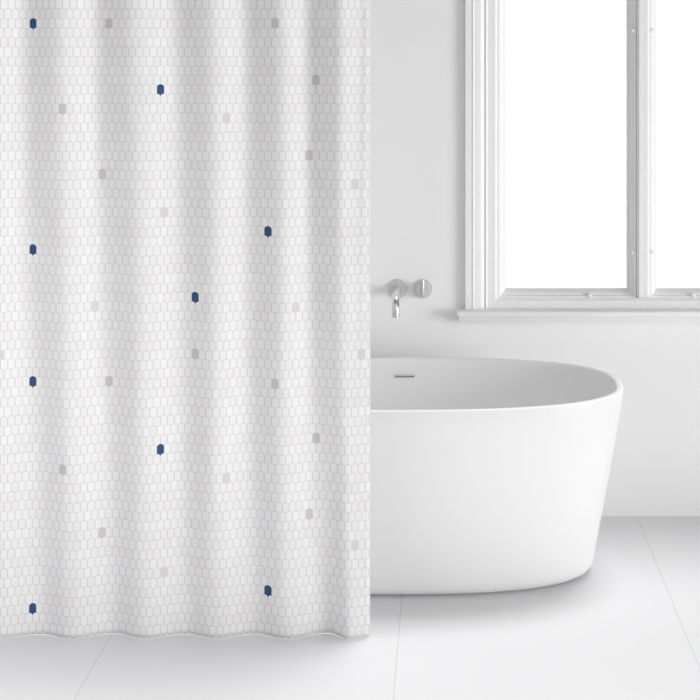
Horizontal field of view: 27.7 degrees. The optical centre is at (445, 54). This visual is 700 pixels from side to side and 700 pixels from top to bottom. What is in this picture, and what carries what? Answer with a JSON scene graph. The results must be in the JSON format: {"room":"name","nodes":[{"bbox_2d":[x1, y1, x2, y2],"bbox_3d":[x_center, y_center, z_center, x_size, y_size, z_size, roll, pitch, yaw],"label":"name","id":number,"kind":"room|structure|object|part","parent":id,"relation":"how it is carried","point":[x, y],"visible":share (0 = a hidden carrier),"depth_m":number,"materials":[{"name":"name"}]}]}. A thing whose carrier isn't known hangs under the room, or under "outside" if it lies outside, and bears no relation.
{"room":"bathroom","nodes":[
{"label":"bathroom","id":0,"kind":"room"},
{"bbox_2d":[0,516,699,699],"bbox_3d":[0.550,1.700,2.110,4.900,0.100,6.220,0,0,0],"label":"floor","id":1,"kind":"structure","parent":0,"point":[627,627],"depth_m":3.91,"materials":[{"name":"white tile"}]},
{"bbox_2d":[370,357,623,593],"bbox_3d":[-0.173,1.353,4.570,1.484,0.594,0.750,0,0,0],"label":"bathtub","id":2,"kind":"object","parent":1,"relation":"on","point":[487,474],"visible":0.64,"depth_m":4.28,"materials":[{"name":"white ceramic"}]},
{"bbox_3d":[-0.143,1.117,4.918,0.072,0.011,0.010,0,0,0],"label":"overflow plate","id":3,"kind":"part","parent":2,"relation":"part of","materials":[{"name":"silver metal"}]},
{"bbox_2d":[370,0,699,515],"bbox_3d":[0.550,0.550,5.140,4.900,2.200,0.160,0,0,0],"label":"wall","id":4,"kind":"structure","parent":0,"point":[417,47],"depth_m":5.06,"materials":[{"name":"paint"}]},
{"bbox_2d":[388,279,406,317],"bbox_3d":[-0.172,0.851,4.949,0.068,0.098,0.225,0,0,0],"label":"spout","id":5,"kind":"object","parent":4,"relation":"attached to","point":[397,288],"visible":1,"depth_m":4.97,"materials":[{"name":"silver metal"}]},
{"bbox_3d":[-0.172,0.836,5.057,0.068,0.068,0.009,0,0,0],"label":"wall plate","id":6,"kind":"part","parent":5,"relation":"part of","materials":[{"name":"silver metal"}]},
{"bbox_2d":[414,279,432,297],"bbox_3d":[-0.082,0.833,5.035,0.068,0.074,0.054,0,0,0],"label":"mixer","id":7,"kind":"object","parent":4,"relation":"attached to","point":[423,288],"visible":1,"depth_m":5.02,"materials":[{"name":"silver metal"}]},
{"bbox_3d":[-0.082,0.836,5.036,0.049,0.049,0.036,0,0,0],"label":"knob","id":8,"kind":"part","parent":7,"relation":"part of","materials":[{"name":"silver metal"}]},
{"bbox_3d":[-0.082,0.827,5.014,0.008,0.062,0.012,0,0,0],"label":"lever","id":9,"kind":"part","parent":7,"relation":"part of","materials":[{"name":"silver metal"}]},
{"bbox_2d":[457,0,699,320],"bbox_3d":[0.706,0.238,5.094,1.336,1.420,0.212,0,0,0],"label":"window","id":10,"kind":"structure","parent":4,"relation":"in","point":[487,298],"depth_m":5.05,"materials":[{"name":"white paint"}]},
{"bbox_3d":[0.706,0.217,5.047,1.276,1.378,0.026,0,0,0],"label":"casing","id":11,"kind":"part","parent":10,"relation":"part of","materials":[{"name":"white paint"}]},
{"bbox_3d":[0.434,0.257,5.101,0.499,1.233,0.058,0,0,0],"label":"sash","id":12,"kind":"part","parent":10,"relation":"part of","materials":[{"name":"white glass"}]},
{"bbox_3d":[0.706,0.914,5.034,1.336,0.018,0.092,0,0,0],"label":"sill","id":13,"kind":"part","parent":10,"relation":"part of","materials":[{"name":"white paint"}]},
{"bbox_3d":[0.978,0.257,5.101,0.499,1.233,0.058,0,0,0],"label":"sash","id":14,"kind":"part","parent":10,"relation":"part of","materials":[{"name":"white glass"}]},
{"bbox_3d":[-0.935,-0.420,4.529,1.730,0.060,1.062,0,0,0],"label":"curtain rod","id":15,"kind":"object","parent":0,"visible":0},
{"bbox_3d":[-1.497,-0.396,4.010,0.004,0.080,0.056,0,0,0],"label":"curtain ring","id":16,"kind":"object","parent":15,"relation":"hanging from","visible":0},
{"bbox_2d":[0,0,369,638],"bbox_3d":[-1.045,0.639,4.013,1.660,2.018,0.060,0,0,0],"label":"shower curtain","id":17,"kind":"object","parent":16,"relation":"hanging from","point":[185,184],"visible":1,"depth_m":4.01,"materials":[{"name":"fabric"}]}
]}

